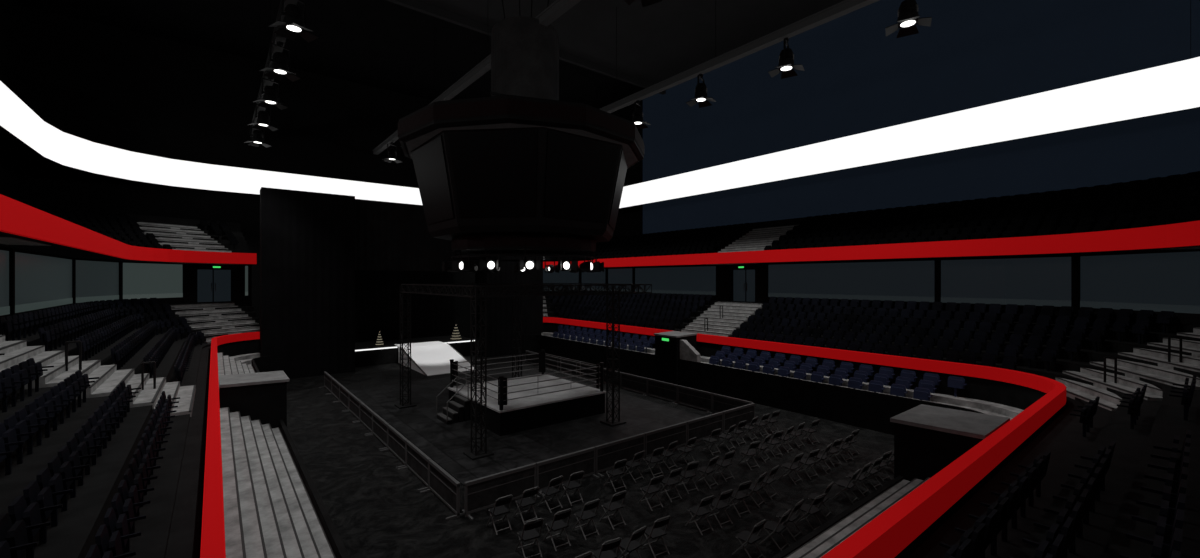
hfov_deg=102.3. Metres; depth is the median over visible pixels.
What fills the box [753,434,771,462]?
folding chair
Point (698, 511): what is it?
folding chair
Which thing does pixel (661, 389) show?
barricade
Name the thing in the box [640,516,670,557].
folding chair
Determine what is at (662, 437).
barricade
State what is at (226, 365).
concrete steps
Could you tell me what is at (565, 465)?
barricade
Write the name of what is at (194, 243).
stairs
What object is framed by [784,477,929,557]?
concrete steps
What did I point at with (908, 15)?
stage light fixture
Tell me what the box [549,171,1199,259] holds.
seating
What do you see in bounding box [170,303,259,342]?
stairs
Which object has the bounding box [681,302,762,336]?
aisle stairs
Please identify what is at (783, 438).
folding chair
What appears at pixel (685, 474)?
folding chair
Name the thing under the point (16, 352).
stairs
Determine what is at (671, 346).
entrance
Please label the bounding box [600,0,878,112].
beam
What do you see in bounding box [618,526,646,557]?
folding chair
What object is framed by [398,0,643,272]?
scoreboard
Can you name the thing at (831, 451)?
folding chair
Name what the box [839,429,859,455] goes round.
folding chair
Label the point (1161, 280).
window
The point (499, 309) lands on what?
curtain
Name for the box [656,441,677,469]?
folding chair
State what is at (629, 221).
wall
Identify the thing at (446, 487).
barricade
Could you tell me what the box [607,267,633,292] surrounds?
window
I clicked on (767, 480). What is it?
folding chair
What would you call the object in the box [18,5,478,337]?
wall
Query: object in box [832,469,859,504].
folding chair
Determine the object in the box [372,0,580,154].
beam
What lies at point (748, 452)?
folding chair
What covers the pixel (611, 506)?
folding chair
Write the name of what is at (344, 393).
barricade
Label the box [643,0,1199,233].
wall
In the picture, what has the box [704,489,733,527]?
folding chair
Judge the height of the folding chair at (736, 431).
1.018 m
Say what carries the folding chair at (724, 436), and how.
on the floor
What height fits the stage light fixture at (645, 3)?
1.730 m
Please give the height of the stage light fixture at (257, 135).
1.730 m
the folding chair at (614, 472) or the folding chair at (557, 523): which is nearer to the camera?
the folding chair at (557, 523)
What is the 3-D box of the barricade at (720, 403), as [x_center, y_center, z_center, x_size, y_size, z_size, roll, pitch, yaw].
[6.676,6.500,24.416,0.700,1.000,2.393,0,0,-39]
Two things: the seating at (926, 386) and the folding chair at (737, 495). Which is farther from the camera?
the seating at (926, 386)
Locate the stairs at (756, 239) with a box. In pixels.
[706,225,795,264]
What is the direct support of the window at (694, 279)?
on the terrace at (171, 527)
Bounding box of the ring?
[448,350,605,435]
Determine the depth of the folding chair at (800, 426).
20.23 m
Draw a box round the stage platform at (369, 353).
[355,335,474,366]
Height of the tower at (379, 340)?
1.235 m
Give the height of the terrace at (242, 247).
3.770 m
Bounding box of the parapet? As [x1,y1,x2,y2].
[217,322,1065,557]
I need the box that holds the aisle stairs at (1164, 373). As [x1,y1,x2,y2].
[1055,327,1199,410]
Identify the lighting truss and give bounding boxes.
[394,283,651,459]
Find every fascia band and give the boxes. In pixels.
[0,194,1199,267]
[200,317,1065,557]
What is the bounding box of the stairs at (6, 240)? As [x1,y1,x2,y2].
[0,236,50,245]
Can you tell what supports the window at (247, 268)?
on the terrace at (171, 527)
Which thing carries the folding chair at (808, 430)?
on the floor
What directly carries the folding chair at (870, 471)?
on the floor
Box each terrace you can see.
[0,174,1199,268]
[0,295,1199,557]
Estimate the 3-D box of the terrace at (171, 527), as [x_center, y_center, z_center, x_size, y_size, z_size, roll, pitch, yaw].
[-3.939,4.375,25.611,39.000,5.250,51.946,0,0,-39]
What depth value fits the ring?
24.02 m
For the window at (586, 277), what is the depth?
51.19 m
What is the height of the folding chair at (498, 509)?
1.018 m
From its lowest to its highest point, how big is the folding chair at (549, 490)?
1.018 m
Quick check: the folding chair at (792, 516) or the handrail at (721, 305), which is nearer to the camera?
the folding chair at (792, 516)
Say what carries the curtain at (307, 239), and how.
on the floor
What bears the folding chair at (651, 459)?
on the floor
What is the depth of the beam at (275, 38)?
26.86 m
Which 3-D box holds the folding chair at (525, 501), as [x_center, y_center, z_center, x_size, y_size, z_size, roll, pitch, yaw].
[-2.151,6.504,14.103,0.526,1.018,0.676,0,0,-37]
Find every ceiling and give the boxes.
[15,0,644,108]
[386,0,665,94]
[419,0,843,83]
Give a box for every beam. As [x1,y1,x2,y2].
[249,0,297,138]
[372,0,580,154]
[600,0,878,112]
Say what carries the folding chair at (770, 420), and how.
on the floor
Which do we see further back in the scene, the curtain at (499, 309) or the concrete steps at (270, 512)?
the curtain at (499, 309)
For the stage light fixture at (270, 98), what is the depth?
29.60 m
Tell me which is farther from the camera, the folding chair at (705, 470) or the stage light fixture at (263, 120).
the stage light fixture at (263, 120)
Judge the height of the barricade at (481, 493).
1.000 m
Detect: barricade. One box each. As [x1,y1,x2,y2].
[319,372,332,394]
[326,378,339,402]
[334,384,349,411]
[343,392,360,422]
[353,401,373,434]
[365,412,389,449]
[380,425,407,468]
[398,440,430,491]
[420,459,464,519]
[462,463,539,520]
[523,350,538,366]
[536,447,599,495]
[538,355,557,370]
[555,358,576,375]
[576,362,595,381]
[595,433,644,476]
[620,372,646,395]
[644,378,677,403]
[645,422,691,457]
[675,385,711,412]
[686,412,722,446]
[709,393,752,413]
[722,403,754,434]
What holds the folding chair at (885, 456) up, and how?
on the floor
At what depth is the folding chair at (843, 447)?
18.67 m
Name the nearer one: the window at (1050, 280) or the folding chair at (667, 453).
the folding chair at (667, 453)
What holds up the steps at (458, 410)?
on the floor mat
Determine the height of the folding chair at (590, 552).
1.018 m
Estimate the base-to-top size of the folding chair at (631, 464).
1.018 m
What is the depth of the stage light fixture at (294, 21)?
20.88 m
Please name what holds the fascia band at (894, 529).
attached to the parapet
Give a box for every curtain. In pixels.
[260,187,354,378]
[479,256,542,356]
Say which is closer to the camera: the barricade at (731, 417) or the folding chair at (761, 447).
the folding chair at (761, 447)
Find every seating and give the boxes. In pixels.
[0,298,203,557]
[4,195,239,248]
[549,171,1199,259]
[549,291,1002,364]
[553,324,966,400]
[940,304,1196,557]
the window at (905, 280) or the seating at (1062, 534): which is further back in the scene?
the window at (905, 280)
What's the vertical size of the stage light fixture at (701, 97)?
1.730 m
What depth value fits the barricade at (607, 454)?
17.89 m
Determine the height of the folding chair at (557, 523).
1.018 m
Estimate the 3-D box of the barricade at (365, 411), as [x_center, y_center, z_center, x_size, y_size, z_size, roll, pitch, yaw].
[-10.986,6.500,22.739,0.700,1.000,2.399,0,0,-39]
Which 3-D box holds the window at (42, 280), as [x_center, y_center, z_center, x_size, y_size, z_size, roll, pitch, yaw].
[-25.613,0.300,22.355,0.260,2.900,10.300,0,0,-39]
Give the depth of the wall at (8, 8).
33.77 m
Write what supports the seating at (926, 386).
on the terrace at (171, 527)
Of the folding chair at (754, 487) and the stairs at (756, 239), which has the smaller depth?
the folding chair at (754, 487)
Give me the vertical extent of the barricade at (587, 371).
1.000 m
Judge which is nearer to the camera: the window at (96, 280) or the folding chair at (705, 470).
the folding chair at (705, 470)
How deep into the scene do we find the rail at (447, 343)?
37.76 m
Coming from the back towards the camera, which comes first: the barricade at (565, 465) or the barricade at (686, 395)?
the barricade at (686, 395)
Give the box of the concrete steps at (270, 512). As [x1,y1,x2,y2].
[220,407,335,557]
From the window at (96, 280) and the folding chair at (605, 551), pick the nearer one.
the folding chair at (605, 551)
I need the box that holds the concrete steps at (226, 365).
[217,352,254,377]
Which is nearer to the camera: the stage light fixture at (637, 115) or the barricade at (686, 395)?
the barricade at (686, 395)
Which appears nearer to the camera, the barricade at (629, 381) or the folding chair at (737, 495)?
the folding chair at (737, 495)
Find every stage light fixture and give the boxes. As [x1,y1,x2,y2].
[243,124,270,147]
[248,104,278,130]
[252,77,287,109]
[259,41,300,81]
[268,0,317,42]
[381,142,401,162]
[624,0,661,6]
[632,100,650,128]
[686,74,715,107]
[768,37,804,78]
[885,0,931,37]
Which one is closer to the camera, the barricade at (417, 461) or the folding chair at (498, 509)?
the folding chair at (498, 509)
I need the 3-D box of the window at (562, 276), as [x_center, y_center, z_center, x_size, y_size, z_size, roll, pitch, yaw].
[-4.236,0.300,53.012,4.500,2.900,0.260,0,0,14]
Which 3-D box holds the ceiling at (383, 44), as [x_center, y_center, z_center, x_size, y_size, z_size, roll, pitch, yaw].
[-17.931,-20.150,43.138,49.000,0.300,19.000,0,0,-39]
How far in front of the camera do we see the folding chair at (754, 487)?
14.99 m
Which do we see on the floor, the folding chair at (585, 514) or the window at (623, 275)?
the folding chair at (585, 514)
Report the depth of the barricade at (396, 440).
18.84 m
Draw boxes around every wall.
[0,0,17,197]
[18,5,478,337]
[610,100,642,236]
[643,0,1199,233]
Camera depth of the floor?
15.69 m
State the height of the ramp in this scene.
1.400 m
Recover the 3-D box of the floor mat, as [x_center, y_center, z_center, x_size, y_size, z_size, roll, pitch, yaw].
[-5.032,6.985,27.140,12.800,0.030,18.300,0,0,-39]
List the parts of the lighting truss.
frame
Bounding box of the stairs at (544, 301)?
[543,296,547,316]
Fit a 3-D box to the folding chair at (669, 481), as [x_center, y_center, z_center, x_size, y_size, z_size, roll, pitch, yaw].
[2.249,6.504,15.521,0.526,1.018,0.676,0,0,-35]
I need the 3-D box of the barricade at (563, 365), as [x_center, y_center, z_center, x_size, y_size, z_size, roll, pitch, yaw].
[-2.433,6.500,35.826,0.700,1.000,2.393,0,0,-39]
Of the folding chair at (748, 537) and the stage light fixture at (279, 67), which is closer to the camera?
the folding chair at (748, 537)
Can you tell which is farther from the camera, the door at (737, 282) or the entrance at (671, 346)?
the door at (737, 282)
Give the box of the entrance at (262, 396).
[219,371,288,428]
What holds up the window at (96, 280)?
on the terrace at (171, 527)
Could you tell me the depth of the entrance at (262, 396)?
17.68 m
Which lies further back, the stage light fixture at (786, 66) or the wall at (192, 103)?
the wall at (192, 103)
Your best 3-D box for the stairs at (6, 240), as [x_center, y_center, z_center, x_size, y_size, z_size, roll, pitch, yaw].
[-19.897,-2.728,12.650,6.685,3.212,4.200,0,0,-39]
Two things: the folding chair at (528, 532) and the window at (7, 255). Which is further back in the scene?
the window at (7, 255)
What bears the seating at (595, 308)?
on the terrace at (171, 527)
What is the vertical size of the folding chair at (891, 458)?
1.018 m
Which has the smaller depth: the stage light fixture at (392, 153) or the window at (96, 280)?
the window at (96, 280)
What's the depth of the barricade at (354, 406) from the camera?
24.62 m
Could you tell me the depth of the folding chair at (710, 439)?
19.43 m
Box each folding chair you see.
[486,495,512,534]
[513,486,538,523]
[515,518,543,557]
[538,476,562,512]
[543,508,571,550]
[560,471,584,505]
[572,499,599,539]
[575,551,591,557]
[592,537,621,557]
[599,490,626,529]
[604,459,626,491]
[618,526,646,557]
[622,451,644,481]
[638,475,663,510]
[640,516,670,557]
[642,447,664,476]
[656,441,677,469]
[657,467,682,501]
[675,437,696,464]
[676,461,699,493]
[685,495,714,534]
[695,456,718,488]
[701,428,721,454]
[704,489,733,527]
[712,450,735,481]
[716,424,735,450]
[727,420,746,445]
[728,480,751,516]
[732,519,765,557]
[738,441,759,469]
[739,416,757,440]
[740,472,766,507]
[751,413,769,436]
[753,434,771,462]
[753,465,779,499]
[759,509,790,550]
[762,410,779,433]
[762,430,783,457]
[773,426,793,452]
[776,499,803,540]
[778,453,803,484]
[785,422,804,447]
[795,449,819,479]
[795,493,825,529]
[799,420,819,443]
[805,482,833,519]
[809,443,831,472]
[819,438,842,466]
[831,435,853,461]
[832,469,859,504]
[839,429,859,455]
[845,462,870,495]
[856,457,882,488]
[868,451,891,481]
[879,452,893,472]
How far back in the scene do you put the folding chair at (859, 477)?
15.78 m
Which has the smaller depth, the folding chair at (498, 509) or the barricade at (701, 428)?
the folding chair at (498, 509)
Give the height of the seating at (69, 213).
3.400 m
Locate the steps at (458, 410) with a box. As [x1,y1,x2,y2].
[436,377,469,423]
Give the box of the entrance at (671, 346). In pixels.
[654,331,700,384]
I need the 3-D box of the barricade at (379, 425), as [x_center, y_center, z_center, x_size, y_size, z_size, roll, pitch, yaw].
[-9.465,6.500,20.833,0.700,1.000,2.399,0,0,-39]
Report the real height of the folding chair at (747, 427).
1.018 m
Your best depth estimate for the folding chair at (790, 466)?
16.71 m
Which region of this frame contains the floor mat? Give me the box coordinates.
[349,367,703,484]
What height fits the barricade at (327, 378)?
1.000 m
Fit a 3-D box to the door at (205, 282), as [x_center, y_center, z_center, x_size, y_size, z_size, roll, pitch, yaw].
[-29.546,0.300,37.039,0.720,2.900,3.708,0,0,31]
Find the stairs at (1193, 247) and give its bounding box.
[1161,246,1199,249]
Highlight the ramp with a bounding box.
[395,341,473,375]
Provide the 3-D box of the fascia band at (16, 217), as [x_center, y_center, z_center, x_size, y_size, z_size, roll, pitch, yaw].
[-3.943,-1.565,25.616,33.880,0.830,46.840,0,0,-39]
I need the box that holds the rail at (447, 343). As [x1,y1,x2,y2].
[401,343,477,375]
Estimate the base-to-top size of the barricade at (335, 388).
1.000 m
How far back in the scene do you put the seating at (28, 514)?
10.75 m
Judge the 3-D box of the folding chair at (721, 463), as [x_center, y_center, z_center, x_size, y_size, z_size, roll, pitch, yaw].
[4.366,6.504,17.055,0.526,1.018,0.676,0,0,-36]
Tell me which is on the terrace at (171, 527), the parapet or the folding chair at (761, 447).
the parapet
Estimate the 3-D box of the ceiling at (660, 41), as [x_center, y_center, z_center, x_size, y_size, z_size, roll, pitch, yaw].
[1.722,-20.150,18.520,49.000,0.300,44.000,0,0,-39]
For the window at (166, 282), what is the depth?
33.18 m
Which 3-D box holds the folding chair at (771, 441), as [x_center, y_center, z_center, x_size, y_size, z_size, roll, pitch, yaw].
[6.908,6.504,19.306,0.526,1.018,0.676,0,0,-30]
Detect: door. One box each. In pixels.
[187,263,243,302]
[719,263,766,302]
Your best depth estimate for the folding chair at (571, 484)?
15.16 m
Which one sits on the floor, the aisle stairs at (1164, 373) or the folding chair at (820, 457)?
the folding chair at (820, 457)
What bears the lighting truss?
on the floor mat
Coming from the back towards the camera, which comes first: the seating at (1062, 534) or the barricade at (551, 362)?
the barricade at (551, 362)
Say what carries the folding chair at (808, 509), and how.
on the floor
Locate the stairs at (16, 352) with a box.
[0,335,195,416]
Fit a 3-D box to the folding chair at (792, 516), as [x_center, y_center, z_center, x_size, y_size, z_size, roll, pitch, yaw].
[5.191,6.504,13.278,0.526,1.018,0.676,0,0,-43]
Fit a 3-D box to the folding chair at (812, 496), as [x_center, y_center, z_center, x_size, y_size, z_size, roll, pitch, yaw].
[6.541,6.504,14.389,0.676,1.018,0.526,0,0,44]
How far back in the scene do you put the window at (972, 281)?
25.92 m
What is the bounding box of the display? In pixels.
[0,0,1199,208]
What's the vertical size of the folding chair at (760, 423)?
1.018 m
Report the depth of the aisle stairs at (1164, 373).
17.20 m
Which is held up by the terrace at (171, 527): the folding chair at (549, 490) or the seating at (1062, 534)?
the seating at (1062, 534)
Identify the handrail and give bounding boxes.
[65,341,155,389]
[704,305,722,330]
[1104,335,1181,382]
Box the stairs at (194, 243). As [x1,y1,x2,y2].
[137,222,240,264]
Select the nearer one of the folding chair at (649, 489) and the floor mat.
the folding chair at (649, 489)
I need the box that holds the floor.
[287,338,893,557]
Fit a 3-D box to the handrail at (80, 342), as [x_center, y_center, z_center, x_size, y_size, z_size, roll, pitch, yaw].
[-15.952,2.844,15.800,2.105,1.772,0.065,0,0,-39]
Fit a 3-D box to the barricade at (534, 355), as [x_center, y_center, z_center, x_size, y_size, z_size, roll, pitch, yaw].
[-5.469,6.500,39.630,0.700,1.000,2.393,0,0,-39]
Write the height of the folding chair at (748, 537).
1.018 m
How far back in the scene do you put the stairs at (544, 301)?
50.53 m
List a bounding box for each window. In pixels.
[0,247,14,316]
[15,249,75,314]
[76,258,121,303]
[122,261,186,304]
[244,265,251,300]
[543,269,580,293]
[581,268,606,292]
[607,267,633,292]
[634,265,718,300]
[767,258,938,309]
[939,257,1005,312]
[1005,254,1077,316]
[1078,249,1199,324]
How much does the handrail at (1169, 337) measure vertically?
1.772 m
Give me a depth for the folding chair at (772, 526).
12.61 m
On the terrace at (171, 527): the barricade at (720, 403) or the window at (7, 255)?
the window at (7, 255)
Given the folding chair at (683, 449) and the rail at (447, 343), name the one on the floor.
the folding chair at (683, 449)
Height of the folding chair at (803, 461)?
1.018 m

